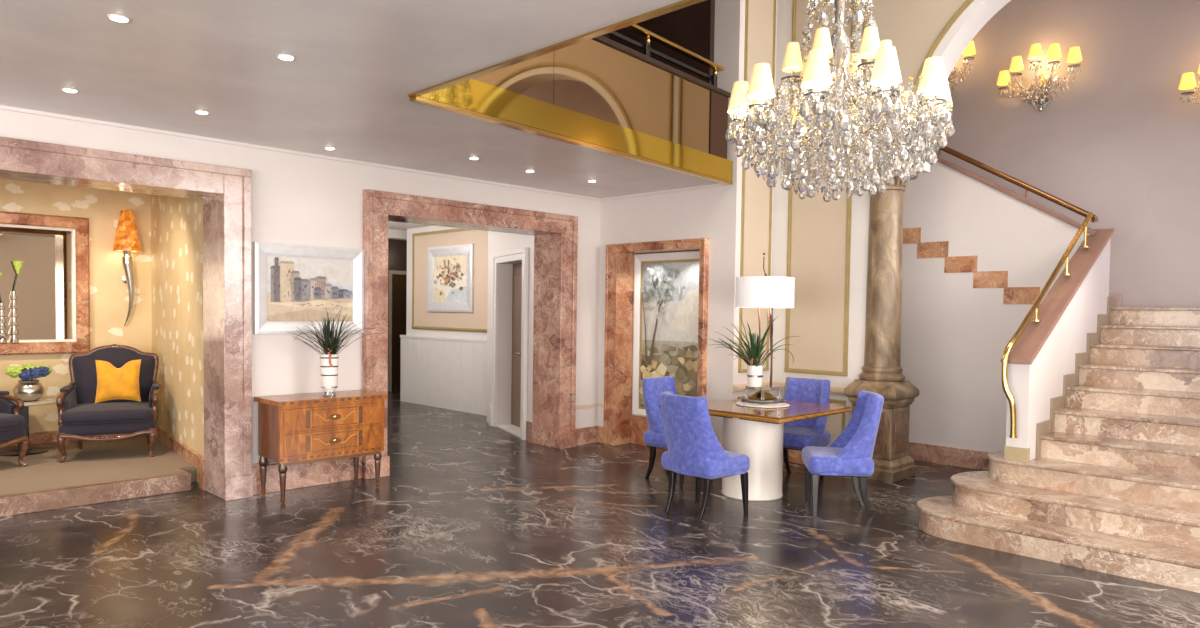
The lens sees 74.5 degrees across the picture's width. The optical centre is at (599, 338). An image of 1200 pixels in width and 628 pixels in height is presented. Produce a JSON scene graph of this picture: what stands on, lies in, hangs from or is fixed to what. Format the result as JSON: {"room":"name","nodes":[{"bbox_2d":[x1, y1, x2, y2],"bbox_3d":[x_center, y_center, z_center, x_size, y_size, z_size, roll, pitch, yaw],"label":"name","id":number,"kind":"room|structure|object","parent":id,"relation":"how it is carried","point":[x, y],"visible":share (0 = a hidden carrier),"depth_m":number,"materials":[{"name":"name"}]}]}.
{"room":"hotel lobby","nodes":[
{"label":"hotel lobby","id":0,"kind":"room"},
{"bbox_2d":[0,179,151,432],"bbox_3d":[-6.481,-0.169,7.535,0.100,2.840,4.300,3,3,45],"label":"wall","id":1,"kind":"structure","parent":0,"point":[109,296],"depth_m":8.51,"materials":[{"name":"paint"}]},
{"bbox_2d":[0,211,89,354],"bbox_3d":[-6.159,-0.543,7.708,0.085,1.435,2.010,3,3,45],"label":"wall mirror","id":2,"kind":"object","parent":1,"relation":"attached to","point":[52,287],"visible":0.9,"depth_m":8.16,"materials":[{"name":"orange stone"}]},
{"bbox_2d":[0,272,6,342],"bbox_3d":[-5.992,-0.304,7.868,0.100,0.700,0.127,3,3,45],"label":"vase","id":3,"kind":"object","parent":2,"relation":"on","point":[3,335],"visible":1,"depth_m":7.87,"materials":[{"name":"silver metal"}]},
{"bbox_2d":[9,261,23,342],"bbox_3d":[-5.890,-0.366,7.967,0.100,0.820,0.127,3,3,45],"label":"vase","id":4,"kind":"object","parent":2,"relation":"on","point":[17,265],"visible":1,"depth_m":7.94,"materials":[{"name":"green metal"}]},
{"bbox_2d":[0,227,72,339],"bbox_3d":[-6.181,-0.544,7.729,0.015,1.155,1.730,3,3,45],"label":"mirror glass","id":5,"kind":"object","parent":2,"relation":"attached to","point":[44,283],"depth_m":8.12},
{"bbox_2d":[113,209,140,325],"bbox_3d":[-5.139,-0.760,8.579,0.287,1.270,0.270,3,3,45],"label":"wall sconce","id":6,"kind":"object","parent":1,"relation":"attached to","point":[126,241],"visible":1,"depth_m":8.52,"materials":[{"name":"orange fabric"}]},
{"bbox_2d":[0,435,196,495],"bbox_3d":[-5.647,1.223,6.625,2.540,0.144,4.150,3,3,45],"label":"floor","id":7,"kind":"structure","parent":0,"point":[127,459],"depth_m":7.14,"materials":[{"name":"beige carpet"}]},
{"bbox_2d":[0,390,28,465],"bbox_3d":[-5.625,0.622,6.846,0.903,1.059,0.826,2,2,23],"label":"armchair","id":8,"kind":"object","parent":7,"relation":"on","point":[12,431],"visible":1,"depth_m":7.00,"materials":[{"name":"black fabric"}]},
{"bbox_2d":[0,413,24,430],"bbox_3d":[-5.551,0.725,6.817,0.696,0.150,0.738,2,2,23],"label":"seat cushion","id":9,"kind":"object","parent":8,"relation":"on","point":[8,421],"depth_m":6.92,"materials":[{"name":"fabric"}]},
{"bbox_2d":[0,397,56,455],"bbox_3d":[-5.611,0.861,7.677,0.670,0.505,0.670,3,3,45],"label":"side table","id":10,"kind":"object","parent":7,"relation":"on","point":[24,412],"visible":0.52,"depth_m":7.65,"materials":[{"name":"stone"}]},
{"bbox_2d":[13,380,43,401],"bbox_3d":[-5.535,0.509,7.651,0.246,0.201,0.246,3,3,45],"label":"bowl","id":11,"kind":"object","parent":10,"relation":"on","point":[27,391],"visible":0.94,"depth_m":7.57,"materials":[{"name":"grey metal"}]},
{"bbox_2d":[5,363,50,380],"bbox_3d":[-5.532,0.345,7.644,0.351,0.194,0.371,3,3,45],"label":"hydrangea bouquet","id":12,"kind":"object","parent":11,"relation":"in","point":[31,371],"visible":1,"depth_m":7.55,"materials":[{"name":"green plant"}]},
{"bbox_2d":[56,344,159,461],"bbox_3d":[-4.779,0.603,7.722,0.826,1.059,0.903,0,2,-27],"label":"armchair","id":13,"kind":"object","parent":7,"relation":"on","point":[79,416],"visible":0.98,"depth_m":7.57,"materials":[{"name":"fabric"}]},
{"bbox_2d":[61,402,153,424],"bbox_3d":[-4.742,0.707,7.652,0.738,0.150,0.696,0,2,-27],"label":"seat cushion","id":14,"kind":"object","parent":13,"relation":"on","point":[72,413],"depth_m":7.41,"materials":[{"name":"fabric"}]},
{"bbox_2d":[95,359,140,402],"bbox_3d":[-4.740,0.422,7.768,0.392,0.418,0.154,0,2,-23],"label":"cushion","id":15,"kind":"object","parent":13,"relation":"on","point":[113,383],"visible":1,"depth_m":7.72,"materials":[{"name":"yellow fabric"}]},
{"bbox_2d":[151,194,203,482],"bbox_3d":[-4.144,-0.151,7.936,2.640,2.840,0.530,3,3,45],"label":"wall","id":16,"kind":"structure","parent":0,"point":[176,222],"depth_m":7.72,"materials":[{"name":"paint"}]},
{"bbox_2d":[0,109,600,463],"bbox_3d":[-3.683,-0.140,6.203,0.420,2.950,9.970,3,3,45],"label":"wall","id":17,"kind":"structure","parent":0,"point":[296,199],"depth_m":7.00,"materials":[{"name":"paint"}]},
{"bbox_2d":[0,472,190,516],"bbox_3d":[-4.876,1.270,5.544,0.080,0.145,3.710,3,3,45],"label":"step","id":18,"kind":"structure","parent":17,"relation":"attached to","point":[30,502],"depth_m":6.31,"materials":[{"name":"stone"}]},
{"bbox_2d":[0,427,203,489],"bbox_3d":[-5.595,1.166,6.547,2.640,0.265,4.115,3,3,45],"label":"baseboard","id":19,"kind":"structure","parent":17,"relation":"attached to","point":[193,458],"depth_m":8.02,"materials":[{"name":"orange stone"}]},
{"bbox_2d":[0,137,252,500],"bbox_3d":[-4.455,-0.009,5.376,0.525,2.725,3.906,3,3,45],"label":"trim","id":20,"kind":"structure","parent":17,"relation":"attached to","point":[225,192],"depth_m":6.49,"materials":[{"name":"stone"}]},
{"bbox_2d":[253,242,363,333],"bbox_3d":[-2.548,-0.430,6.986,0.056,0.775,1.000,3,3,45],"label":"framed picture","id":21,"kind":"object","parent":17,"relation":"attached to","point":[293,284],"visible":1,"depth_m":6.95,"materials":[{"name":"paint"}]},
{"bbox_2d":[267,255,352,321],"bbox_3d":[-2.548,-0.430,6.986,0.056,0.573,0.798,3,3,45],"label":"painting","id":22,"kind":"object","parent":21,"relation":"attached to","point":[299,287],"depth_m":6.98,"materials":[{"name":"paper"}]},
{"bbox_2d":[0,105,723,200],"bbox_3d":[-2.843,-1.562,5.333,1.900,0.025,9.970,3,3,45],"label":"trim","id":23,"kind":"structure","parent":17,"relation":"attached to","point":[2,107],"depth_m":6.92,"materials":[{"name":"paint"}]},
{"bbox_2d":[252,426,597,494],"bbox_3d":[-1.500,1.166,8.133,0.030,0.265,4.133,3,3,45],"label":"baseboard","id":24,"kind":"structure","parent":17,"relation":"attached to","point":[332,471],"depth_m":7.07,"materials":[{"name":"stone"}]},
{"bbox_2d":[362,189,577,478],"bbox_3d":[-1.395,-0.057,8.439,0.525,2.690,2.687,3,3,45],"label":"trim","id":25,"kind":"structure","parent":17,"relation":"attached to","point":[555,235],"depth_m":8.90,"materials":[{"name":"stone"}]},
{"bbox_2d":[576,403,603,407],"bbox_3d":[-0.124,0.815,9.403,0.160,0.035,0.440,3,3,45],"label":"trim","id":26,"kind":"structure","parent":17,"relation":"attached to","point":[595,404],"depth_m":9.50,"materials":[{"name":"beige stone"}]},
{"bbox_2d":[0,0,717,230],"bbox_3d":[-1.608,-1.675,5.814,17.800,0.200,12.400,3,3,45],"label":"ceiling","id":27,"kind":"structure","parent":0,"point":[356,65],"depth_m":4.55,"materials":[{"name":"beige paint"}]},
{"bbox_2d":[61,88,78,92],"bbox_3d":[-3.352,-1.563,4.991,0.096,0.012,0.096,3,3,45],"label":"recessed light","id":28,"kind":"object","parent":27,"relation":"in","point":[70,90],"visible":1,"depth_m":4.97,"materials":[{"name":"white paint"}]},
{"bbox_2d":[107,14,130,21],"bbox_3d":[-2.270,-1.505,3.725,0.096,0.012,0.096,3,3,45],"label":"recessed light","id":29,"kind":"object","parent":27,"relation":"in","point":[119,18],"visible":1,"depth_m":3.71,"materials":[{"name":"white paint"}]},
{"bbox_2d":[194,110,208,113],"bbox_3d":[-2.780,-1.574,5.513,0.096,0.012,0.096,3,3,45],"label":"recessed light","id":30,"kind":"object","parent":27,"relation":"in","point":[196,111],"visible":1,"depth_m":5.49,"materials":[{"name":"white paint"}]},
{"bbox_2d":[277,54,294,59],"bbox_3d":[-1.700,-1.516,4.273,0.096,0.012,0.096,3,3,45],"label":"recessed light","id":31,"kind":"object","parent":27,"relation":"in","point":[280,56],"visible":1,"depth_m":4.25,"materials":[{"name":"white paint"}]},
{"bbox_2d":[410,24,732,184],"bbox_3d":[0.019,-2.117,6.501,0.096,1.140,4.249,2,3,39],"label":"balustrade","id":32,"kind":"object","parent":27,"relation":"on","point":[600,93],"visible":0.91,"depth_m":6.61,"materials":[{"name":"gold metal"}]},
{"bbox_2d":[388,239,406,270],"bbox_3d":[-4.565,-0.404,13.463,1.900,2.950,5.800,3,3,45],"label":"wall","id":33,"kind":"structure","parent":0,"point":[397,249],"depth_m":15.26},
{"bbox_2d":[388,270,406,390],"bbox_3d":[-3.771,-0.147,15.432,0.060,2.320,0.840,3,3,45],"label":"door","id":34,"kind":"structure","parent":33,"relation":"in","point":[397,280],"depth_m":15.26,"materials":[{"name":"brown wood"}]},
{"bbox_2d":[388,229,406,239],"bbox_3d":[-4.758,-1.774,12.496,0.200,0.150,4.200,3,3,45],"label":"trim","id":35,"kind":"structure","parent":33,"relation":"attached to","point":[392,233],"depth_m":13.63,"materials":[{"name":"paint"}]},
{"bbox_2d":[406,226,486,339],"bbox_3d":[-2.154,-0.343,12.624,2.900,2.950,0.380,3,3,45],"label":"wall","id":36,"kind":"structure","parent":0,"point":[409,331],"depth_m":13.23,"materials":[{"name":"white paint"}]},
{"bbox_2d":[400,335,486,415],"bbox_3d":[-2.394,0.562,12.569,2.900,1.140,0.065,3,3,45],"label":"trim","id":37,"kind":"structure","parent":36,"relation":"attached to","point":[440,372],"depth_m":12.62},
{"bbox_2d":[411,228,487,331],"bbox_3d":[-2.324,-0.921,12.496,2.400,1.610,0.024,3,3,45],"label":"wall panel","id":38,"kind":"object","parent":36,"relation":"attached to","point":[475,321],"depth_m":12.53,"materials":[{"name":"beige paint"}]},
{"bbox_2d":[427,244,473,311],"bbox_3d":[-2.393,-0.943,12.540,1.240,1.050,0.042,3,3,45],"label":"framed picture","id":39,"kind":"object","parent":36,"relation":"attached to","point":[450,269],"visible":1,"depth_m":12.52,"materials":[{"name":"paint"}]},
{"bbox_2d":[433,255,466,301],"bbox_3d":[-2.393,-0.943,12.540,0.928,0.738,0.042,3,3,45],"label":"painting","id":40,"kind":"object","parent":39,"relation":"attached to","point":[449,271],"depth_m":12.54,"materials":[{"name":"paper"}]},
{"bbox_2d":[487,231,533,424],"bbox_3d":[-0.976,-0.249,10.381,0.450,2.950,1.899,0,2,-25],"label":"wall","id":41,"kind":"structure","parent":0,"point":[497,241],"depth_m":10.75,"materials":[{"name":"paint"}]},
{"bbox_2d":[489,247,527,439],"bbox_3d":[-1.102,0.047,10.318,0.279,2.360,1.350,0,2,-26],"label":"trim","id":42,"kind":"structure","parent":41,"relation":"attached to","point":[521,253],"depth_m":10.19,"materials":[{"name":"white paint"}]},
{"bbox_2d":[511,263,521,426],"bbox_3d":[-0.996,0.103,10.342,0.141,2.190,1.020,0,2,-25],"label":"door","id":43,"kind":"structure","parent":41,"relation":"in","point":[517,268],"depth_m":10.61,"materials":[{"name":"grey wood"}]},
{"bbox_2d":[526,421,531,442],"bbox_3d":[-0.846,1.137,9.558,0.030,0.240,0.200,0,2,-25],"label":"baseboard","id":44,"kind":"structure","parent":41,"relation":"attached to","point":[528,423],"depth_m":9.55,"materials":[{"name":"stone"}]},
{"bbox_2d":[0,390,1199,627],"bbox_3d":[-1.438,1.419,6.134,17.800,0.100,13.000,3,3,45],"label":"floor","id":45,"kind":"structure","parent":0,"point":[474,523],"depth_m":5.12,"materials":[{"name":"black stone"}]},
{"bbox_2d":[254,390,386,503],"bbox_3d":[-2.404,0.912,6.834,0.494,0.838,0.970,3,3,45],"label":"dresser","id":46,"kind":"object","parent":45,"relation":"on","point":[303,428],"visible":1,"depth_m":6.62,"materials":[{"name":"brown wood"}]},
{"bbox_2d":[289,306,381,395],"bbox_3d":[-2.247,0.112,6.770,0.460,0.769,0.750,2,2,30],"label":"potted plant","id":47,"kind":"object","parent":46,"relation":"on","point":[329,360],"visible":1,"depth_m":6.77,"materials":[{"name":"white ceramic"}]},
{"bbox_2d":[642,376,683,486],"bbox_3d":[0.728,0.866,7.571,0.595,0.963,0.560,2,3,39],"label":"dining chair","id":48,"kind":"object","parent":45,"relation":"on","point":[655,437],"visible":0.49,"depth_m":7.49,"materials":[{"name":"blue fabric"}]},
{"bbox_2d":[661,391,749,521],"bbox_3d":[0.810,0.912,6.291,0.595,0.963,0.560,-1,3,-40],"label":"dining chair","id":49,"kind":"object","parent":45,"relation":"on","point":[694,448],"visible":1,"depth_m":6.08,"materials":[{"name":"blue fabric"}]},
{"bbox_2d":[707,399,850,500],"bbox_3d":[1.511,0.995,7.197,1.040,0.752,1.194,3,3,45],"label":"pedestal table","id":50,"kind":"object","parent":45,"relation":"on","point":[756,433],"visible":0.81,"depth_m":6.75,"materials":[{"name":"beige paint"}]},
{"bbox_2d":[736,401,789,407],"bbox_3d":[1.500,0.609,7.281,0.490,0.011,0.490,3,3,45],"label":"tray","id":51,"kind":"object","parent":50,"relation":"on","point":[777,405],"visible":0.58,"depth_m":7.15,"materials":[{"name":"white ceramic"}]},
{"bbox_2d":[735,253,794,404],"bbox_3d":[1.531,-0.098,7.362,0.536,1.397,0.536,-1,2,-37],"label":"table lamp","id":52,"kind":"object","parent":51,"relation":"on","point":[771,292],"visible":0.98,"depth_m":7.17,"materials":[{"name":"plastic"}]},
{"bbox_2d":[707,317,798,386],"bbox_3d":[1.358,0.113,7.178,0.844,0.680,0.603,3,3,45],"label":"potted plant","id":53,"kind":"object","parent":52,"relation":"on","point":[754,368],"visible":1,"depth_m":7.27,"materials":[{"name":"green plant"}]},
{"bbox_2d":[782,377,830,485],"bbox_3d":[1.909,0.879,7.665,0.560,0.963,0.595,2,3,41],"label":"dining chair","id":54,"kind":"object","parent":45,"relation":"on","point":[800,434],"visible":0.51,"depth_m":7.65,"materials":[{"name":"blue fabric"}]},
{"bbox_2d":[802,390,883,516],"bbox_3d":[1.977,0.922,6.437,0.595,0.963,0.560,1,2,8],"label":"dining chair","id":55,"kind":"object","parent":45,"relation":"on","point":[850,454],"visible":1,"depth_m":6.21,"materials":[{"name":"blue fabric"}]},
{"bbox_2d":[844,167,918,482],"bbox_3d":[2.800,-0.134,7.804,0.540,3.000,0.540,3,3,45],"label":"stone column","id":56,"kind":"structure","parent":45,"relation":"on","point":[882,370],"depth_m":7.65,"materials":[{"name":"beige stone"}]},
{"bbox_2d":[901,156,1199,592],"bbox_3d":[3.648,-0.761,7.187,5.358,4.319,3.954,3,3,45],"label":"staircase","id":57,"kind":"structure","parent":45,"relation":"on","point":[1100,472],"depth_m":6.59,"materials":[{"name":"stone"}]},
{"bbox_2d":[931,143,1097,222],"bbox_3d":[3.587,-2.100,8.521,3.163,1.924,0.190,3,3,45],"label":"handrail","id":58,"kind":"object","parent":57,"relation":"attached to","point":[1027,187],"visible":0.6,"depth_m":7.94,"materials":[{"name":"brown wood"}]},
{"bbox_2d":[1001,212,1092,437],"bbox_3d":[3.823,-0.213,6.665,0.124,1.896,2.123,3,3,45],"label":"handrail","id":59,"kind":"object","parent":57,"relation":"attached to","point":[1034,308],"visible":1,"depth_m":6.19,"materials":[{"name":"gold metal"}]},
{"bbox_2d":[602,0,714,83],"bbox_3d":[-0.622,-3.332,7.104,2.260,3.050,4.270,3,3,45],"label":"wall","id":60,"kind":"structure","parent":0,"point":[692,28],"depth_m":8.49,"materials":[{"name":"brown paint"}]},
{"bbox_2d":[408,0,705,97],"bbox_3d":[1.643,-1.498,2.168,8.040,0.212,0.045,3,3,45],"label":"trim","id":61,"kind":"structure","parent":60,"relation":"attached to","point":[684,3],"depth_m":3.96,"materials":[{"name":"gold metal"}]},
{"bbox_2d":[598,0,776,445],"bbox_3d":[0.803,-1.810,9.213,2.400,6.200,0.680,3,3,45],"label":"wall","id":62,"kind":"structure","parent":0,"point":[713,213],"depth_m":8.35,"materials":[{"name":"paint"}]},
{"bbox_2d":[603,238,708,449],"bbox_3d":[0.726,0.103,9.051,1.470,2.385,0.435,3,3,45],"label":"trim","id":63,"kind":"structure","parent":62,"relation":"attached to","point":[620,427],"depth_m":9.37,"materials":[{"name":"orange stone"}]},
{"bbox_2d":[632,251,699,416],"bbox_3d":[0.818,-0.017,9.081,1.200,1.935,0.109,3,3,45],"label":"framed picture","id":64,"kind":"object","parent":63,"relation":"on","point":[666,285],"visible":0.73,"depth_m":9.15,"materials":[{"name":"white paint"}]},
{"bbox_2d":[597,426,804,464],"bbox_3d":[1.304,1.214,8.756,3.120,0.200,0.710,3,3,45],"label":"baseboard","id":65,"kind":"structure","parent":62,"relation":"attached to","point":[795,456],"depth_m":8.46,"materials":[{"name":"orange stone"}]},
{"bbox_2d":[738,0,775,372],"bbox_3d":[1.682,-2.104,8.363,0.024,4.930,0.550,3,3,45],"label":"wall panel","id":66,"kind":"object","parent":62,"relation":"attached to","point":[760,15],"depth_m":8.37,"materials":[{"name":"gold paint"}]},
{"bbox_2d":[733,381,843,394],"bbox_3d":[2.024,0.536,8.043,1.140,0.075,0.680,3,3,45],"label":"trim","id":67,"kind":"structure","parent":62,"relation":"attached to","point":[738,387],"depth_m":8.23,"materials":[{"name":"beige stone"}]},
{"bbox_2d":[769,0,1010,427],"bbox_3d":[4.908,-1.638,5.827,8.600,6.200,0.330,3,3,45],"label":"wall","id":68,"kind":"structure","parent":0,"point":[978,13],"depth_m":7.97,"materials":[{"name":"white paint"}]},
{"bbox_2d":[784,0,856,376],"bbox_3d":[2.286,-2.088,8.189,0.725,4.935,0.024,3,3,45],"label":"wall panel","id":69,"kind":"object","parent":68,"relation":"attached to","point":[819,231],"depth_m":8.23,"materials":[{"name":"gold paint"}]},
{"bbox_2d":[824,399,845,446],"bbox_3d":[2.242,0.883,8.296,0.715,0.520,0.024,3,3,45],"label":"trim","id":70,"kind":"structure","parent":68,"relation":"attached to","point":[835,425],"depth_m":8.12,"materials":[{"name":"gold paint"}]},
{"bbox_2d":[861,0,973,144],"bbox_3d":[3.873,-3.154,6.580,3.560,2.650,0.024,3,3,45],"label":"trim","id":71,"kind":"structure","parent":68,"relation":"attached to","point":[915,28],"depth_m":7.49,"materials":[{"name":"paint"}]},
{"bbox_2d":[936,0,1199,307],"bbox_3d":[6.207,-1.677,7.480,9.100,6.200,0.095,3,3,45],"label":"wall","id":72,"kind":"structure","parent":0,"point":[1120,146],"depth_m":8.26,"materials":[{"name":"paint"}]},
{"bbox_2d":[948,41,975,90],"bbox_3d":[3.990,-3.162,9.324,0.844,0.670,0.372,3,3,45],"label":"wall sconce","id":73,"kind":"object","parent":72,"relation":"attached to","point":[969,50],"visible":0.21,"depth_m":9.13,"materials":[{"name":"clear glass"}]},
{"bbox_2d":[997,43,1081,111],"bbox_3d":[4.750,-2.816,8.572,0.844,0.670,0.372,3,3,45],"label":"wall sconce","id":74,"kind":"object","parent":72,"relation":"attached to","point":[1043,81],"visible":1,"depth_m":8.55,"materials":[{"name":"clear glass"}]},
{"bbox_2d":[1179,66,1199,103],"bbox_3d":[5.933,-2.399,7.398,0.844,0.670,0.372,3,3,45],"label":"wall sconce","id":75,"kind":"object","parent":72,"relation":"attached to","point":[1188,81],"visible":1,"depth_m":7.62,"materials":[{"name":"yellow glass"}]},
{"bbox_3d":[1.122,-4.758,3.443,10.800,0.100,13.000,3,3,45],"label":"ceiling","id":76,"kind":"structure","parent":0,"visible":0},
{"bbox_2d":[725,0,954,201],"bbox_3d":[1.609,-2.855,5.251,1.425,3.816,1.475,0,2,-9],"label":"chandelier","id":77,"kind":"object","parent":76,"relation":"hanging from","point":[842,124],"visible":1,"depth_m":5.01,"materials":[{"name":"clear glass"}]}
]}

